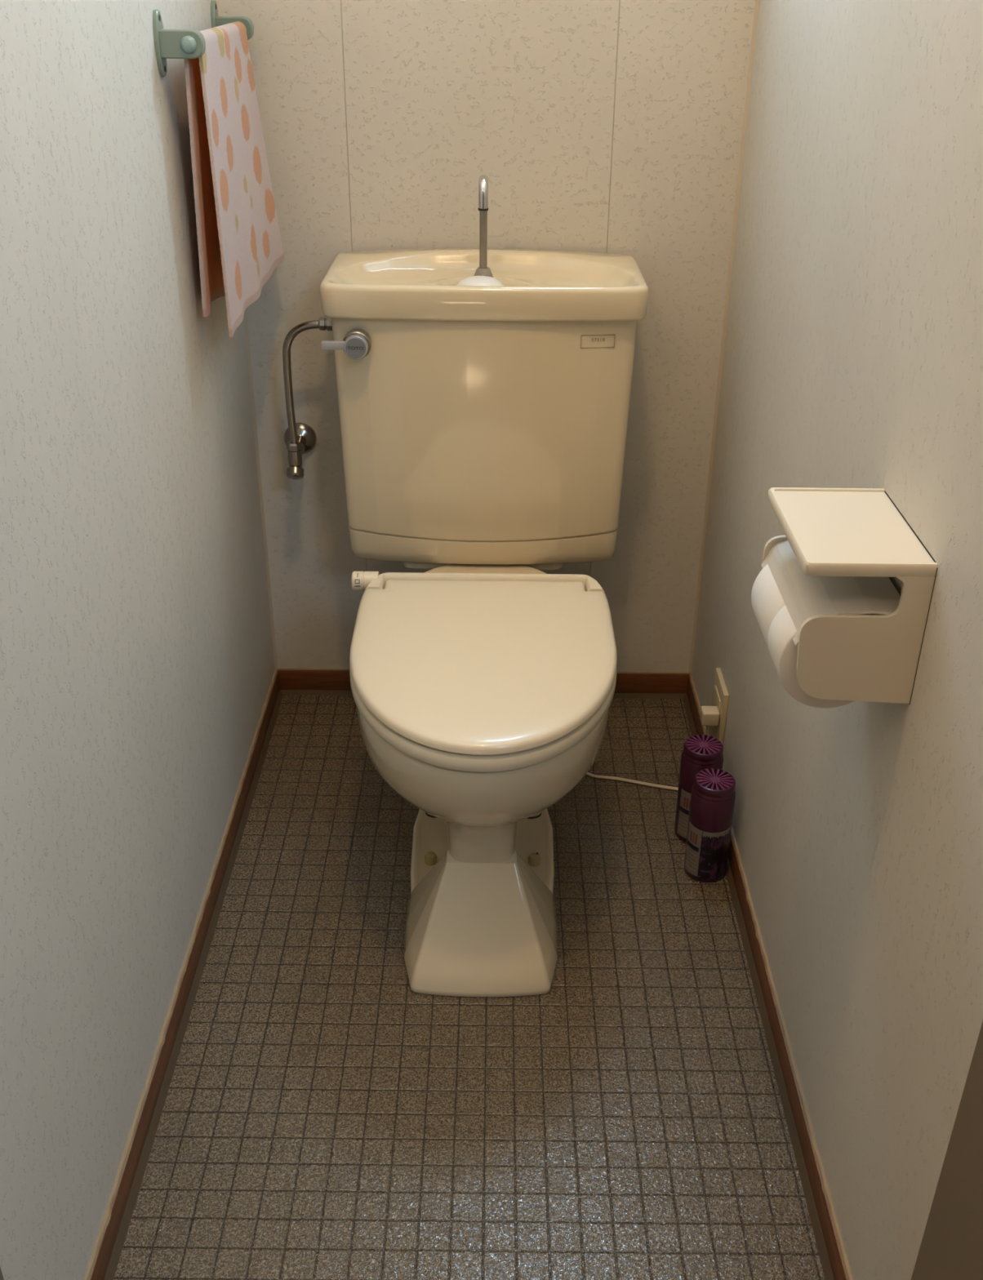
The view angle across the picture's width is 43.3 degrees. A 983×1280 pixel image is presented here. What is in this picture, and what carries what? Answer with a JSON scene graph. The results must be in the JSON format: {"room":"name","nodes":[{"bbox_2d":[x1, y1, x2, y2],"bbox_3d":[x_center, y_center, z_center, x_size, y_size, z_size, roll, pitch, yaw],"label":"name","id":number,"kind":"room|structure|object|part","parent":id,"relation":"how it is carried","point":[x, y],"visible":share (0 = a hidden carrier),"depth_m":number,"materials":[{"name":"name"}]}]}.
{"room":"toilet room","nodes":[
{"label":"toilet room","id":0,"kind":"room"},
{"bbox_2d":[0,0,275,1279],"bbox_3d":[-0.451,-0.640,1.114,0.100,2.500,1.460,1,29,0],"label":"wall","id":1,"kind":"structure","parent":0,"point":[137,666],"depth_m":1.29,"materials":[{"name":"paper"}]},
{"bbox_2d":[0,1267,4,1279],"bbox_3d":[-0.406,-0.097,0.633,0.003,2.020,0.097,1,29,0],"label":"trim","id":2,"kind":"structure","parent":1,"relation":"attached to","point":[1,1273],"depth_m":1.04,"materials":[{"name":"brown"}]},
{"bbox_2d":[84,667,283,1279],"bbox_3d":[-0.404,0.399,1.763,0.013,0.054,1.335,1,29,0],"label":"baseboard","id":3,"kind":"structure","parent":1,"relation":"attached to","point":[109,1242],"depth_m":1.59,"materials":[{"name":"brown wood"}]},
{"bbox_2d":[152,0,253,76],"bbox_3d":[-0.371,-0.796,1.631,0.056,0.073,0.370,1,29,0],"label":"towel rack","id":4,"kind":"object","parent":1,"relation":"attached to","point":[169,43],"visible":0.85,"depth_m":1.48,"materials":[{"name":"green plastic"}]},
{"bbox_3d":[-0.370,-0.714,1.483,0.054,0.031,0.018,1,29,0],"label":"bracket arm","id":5,"kind":"part","parent":4,"relation":"part of","materials":[{"name":"grey plastic"}]},
{"bbox_2d":[183,21,284,337],"bbox_3d":[-0.357,-0.641,1.707,0.077,0.366,0.310,1,29,0],"label":"hand towel","id":6,"kind":"object","parent":4,"relation":"hanging from","point":[240,247],"visible":0.98,"depth_m":1.67,"materials":[{"name":"fabric"}]},
{"bbox_3d":[-0.368,-0.876,1.775,0.054,0.031,0.018,1,29,0],"label":"bracket arm","id":7,"kind":"part","parent":4,"relation":"part of","materials":[{"name":"grey plastic"}]},
{"bbox_2d":[113,694,824,1279],"bbox_3d":[-0.026,0.970,0.851,2.600,0.050,3.720,1,29,0],"label":"floor","id":8,"kind":"structure","parent":0,"point":[324,1117],"depth_m":1.55,"materials":[{"name":"tile"}]},
{"bbox_2d":[319,174,648,997],"bbox_3d":[-0.014,-0.115,1.771,0.475,0.952,0.802,1,29,0],"label":"toilet","id":9,"kind":"object","parent":8,"relation":"on","point":[483,428],"visible":0.99,"depth_m":1.79,"materials":[{"name":"beige ceramic"}]},
{"bbox_3d":[-0.212,-0.424,1.791,0.067,0.035,0.013,1,29,0],"label":"flush handle","id":10,"kind":"part","parent":9,"relation":"part of","materials":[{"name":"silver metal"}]},
{"bbox_3d":[-0.196,-0.431,1.804,0.041,0.041,0.020,1,29,0],"label":"handle","id":11,"kind":"part","parent":9,"relation":"part of","materials":[{"name":"silver metal"}]},
{"bbox_2d":[456,275,503,285],"bbox_3d":[-0.017,-0.521,1.832,0.077,0.032,0.077,1,29,0],"label":"basin deodorizer","id":12,"kind":"object","parent":9,"relation":"on","point":[480,280],"visible":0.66,"depth_m":1.81,"materials":[{"name":"white plastic"}]},
{"bbox_3d":[-0.012,-0.553,1.894,0.033,0.031,0.033,1,29,0],"label":"spout","id":13,"kind":"part","parent":9,"relation":"part of","materials":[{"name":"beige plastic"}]},
{"bbox_3d":[-0.011,0.041,1.649,0.358,0.024,0.438,1,29,0],"label":"seat","id":14,"kind":"part","parent":9,"relation":"part of","materials":[{"name":"beige plastic"}]},
{"bbox_3d":[-0.011,0.022,1.636,0.357,0.022,0.432,1,29,0],"label":"seat lid","id":15,"kind":"part","parent":9,"relation":"part of","materials":[{"name":"beige plastic"}]},
{"bbox_2d":[319,248,648,321],"bbox_3d":[-0.010,-0.536,1.864,0.475,0.056,0.228,1,29,0],"label":"basin","id":16,"kind":"object","parent":9,"relation":"in","point":[402,285],"depth_m":1.78,"materials":[{"name":"beige ceramic"}]},
{"bbox_3d":[-0.012,-0.346,1.975,0.452,0.412,0.217,1,29,0],"label":"tank","id":17,"kind":"part","parent":9,"relation":"part of","materials":[{"name":"beige ceramic"}]},
{"bbox_2d":[586,706,719,791],"bbox_3d":[0.230,0.107,2.046,0.296,0.300,0.040,13,31,21],"label":"power cord","id":18,"kind":"object","parent":8,"relation":"on","point":[709,715],"visible":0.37,"depth_m":2.00,"materials":[{"name":"beige plastic"}]},
{"bbox_2d":[674,734,723,842],"bbox_3d":[0.327,0.235,1.950,0.065,0.171,0.065,-6,30,-12],"label":"can","id":19,"kind":"object","parent":8,"relation":"on","point":[700,753],"visible":0.64,"depth_m":1.91,"materials":[{"name":"purple"}]},
{"bbox_3d":[0.306,0.274,1.946,0.028,0.086,0.003,23,36,35],"label":"text panel","id":20,"kind":"part","parent":19,"relation":"part of","materials":[{"name":"grey"}]},
{"bbox_2d":[685,734,721,754],"bbox_3d":[0.327,0.162,1.909,0.054,0.003,0.054,20,35,31],"label":"grille","id":21,"kind":"object","parent":19,"relation":"attached to","point":[695,744],"depth_m":1.91,"materials":[{"name":"pink"}]},
{"bbox_2d":[684,768,735,882],"bbox_3d":[0.330,0.280,1.870,0.065,0.171,0.065,1,29,0],"label":"can","id":22,"kind":"object","parent":8,"relation":"on","point":[713,797],"visible":1,"depth_m":1.84,"materials":[{"name":"purple"}]},
{"bbox_3d":[0.304,0.316,1.870,0.003,0.086,0.028,-18,34,-30],"label":"text panel","id":23,"kind":"part","parent":22,"relation":"part of","materials":[{"name":"grey"}]},
{"bbox_2d":[697,830,731,879],"bbox_3d":[0.344,0.314,1.880,0.032,0.086,0.065,16,32,25],"label":"print","id":24,"kind":"object","parent":22,"relation":"attached to","point":[713,845],"depth_m":1.86},
{"bbox_2d":[696,768,733,790],"bbox_3d":[0.330,0.206,1.829,0.054,0.003,0.054,1,29,0],"label":"grille","id":25,"kind":"object","parent":22,"relation":"attached to","point":[706,779],"depth_m":1.83,"materials":[{"name":"pink"}]},
{"bbox_2d":[219,0,755,673],"bbox_3d":[-0.005,-1.014,1.796,0.983,2.500,0.100,1,29,0],"label":"wall","id":26,"kind":"structure","parent":0,"point":[615,126],"depth_m":1.92,"materials":[{"name":"paper"}]},
{"bbox_2d":[215,0,277,668],"bbox_3d":[-0.395,-1.015,1.738,0.004,2.450,0.004,1,29,0],"label":"trim","id":27,"kind":"structure","parent":26,"relation":"attached to","point":[246,324],"depth_m":2.15,"materials":[{"name":"beige paper"}]},
{"bbox_2d":[282,316,332,479],"bbox_3d":[-0.292,-0.404,2.026,0.105,0.269,0.112,-4,29,-8],"label":"supply pipe","id":28,"kind":"object","parent":26,"relation":"attached to","point":[300,438],"visible":1,"depth_m":2.01,"materials":[{"name":"silver metal"}]},
{"bbox_2d":[278,668,688,698],"bbox_3d":[-0.016,0.083,2.341,0.771,0.052,0.012,1,29,0],"label":"baseboard","id":29,"kind":"structure","parent":26,"relation":"attached to","point":[292,682],"depth_m":2.34,"materials":[{"name":"brown wood"}]},
{"bbox_2d":[688,0,759,672],"bbox_3d":[0.384,-1.007,1.737,0.004,2.450,0.004,1,29,0],"label":"trim","id":30,"kind":"structure","parent":26,"relation":"attached to","point":[757,2],"depth_m":2.00,"materials":[{"name":"beige paper"}]},
{"bbox_2d":[691,0,982,1279],"bbox_3d":[0.432,-0.631,1.113,0.100,2.500,1.460,1,29,0],"label":"wall","id":31,"kind":"structure","parent":0,"point":[853,353],"depth_m":1.24,"materials":[{"name":"paper"}]},
{"bbox_2d":[708,667,728,745],"bbox_3d":[0.370,0.122,2.024,0.010,0.128,0.087,1,29,0],"label":"wall outlet","id":32,"kind":"object","parent":31,"relation":"attached to","point":[720,694],"visible":0.8,"depth_m":1.99,"materials":[{"name":"beige"}]},
{"bbox_2d":[710,684,720,737],"bbox_3d":[0.366,0.121,2.024,0.003,0.080,0.050,1,29,0],"label":"socket","id":33,"kind":"object","parent":32,"relation":"attached to","point":[714,730],"depth_m":2.01,"materials":[{"name":"beige"}]},
{"bbox_2d":[682,672,852,1279],"bbox_3d":[0.365,0.407,1.762,0.013,0.054,1.335,1,29,0],"label":"baseboard","id":34,"kind":"structure","parent":31,"relation":"attached to","point":[829,1244],"depth_m":1.54,"materials":[{"name":"brown wood"}]},
{"bbox_2d":[760,487,937,704],"bbox_3d":[0.320,-0.045,1.151,0.111,0.138,0.173,1,29,0],"label":"toilet paper holder","id":35,"kind":"object","parent":31,"relation":"attached to","point":[842,555],"visible":0.95,"depth_m":1.09,"materials":[{"name":"beige plastic"}]},
{"bbox_3d":[0.323,-0.081,1.227,0.107,0.126,0.004,1,29,0],"label":"plate","id":36,"kind":"part","parent":35,"relation":"part of","materials":[{"name":"beige plastic"}]},
{"bbox_2d":[751,564,868,707],"bbox_3d":[0.305,-0.013,1.169,0.096,0.096,0.140,1,29,0],"label":"toilet paper roll","id":37,"kind":"object","parent":35,"relation":"in","point":[778,629],"visible":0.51,"depth_m":1.13,"materials":[{"name":"white"}]},
{"bbox_2d":[767,487,937,577],"bbox_3d":[0.321,-0.100,1.121,0.111,0.012,0.172,1,29,0],"label":"shelf","id":38,"kind":"object","parent":35,"relation":"attached to","point":[829,531],"depth_m":1.10,"materials":[{"name":"beige plastic"}]},
{"bbox_3d":[0.322,0.000,1.081,0.107,0.126,0.004,1,29,0],"label":"plate","id":39,"kind":"part","parent":35,"relation":"part of","materials":[{"name":"beige plastic"}]},
{"bbox_3d":[0.373,-0.040,1.154,0.006,0.125,0.166,1,29,0],"label":"plate","id":40,"kind":"part","parent":35,"relation":"part of","materials":[{"name":"beige plastic"}]},
{"bbox_2d":[911,1021,982,1279],"bbox_3d":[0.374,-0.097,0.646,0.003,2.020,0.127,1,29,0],"label":"door","id":41,"kind":"structure","parent":31,"relation":"in","point":[951,1248],"depth_m":0.97,"materials":[{"name":"brown"}]}
]}

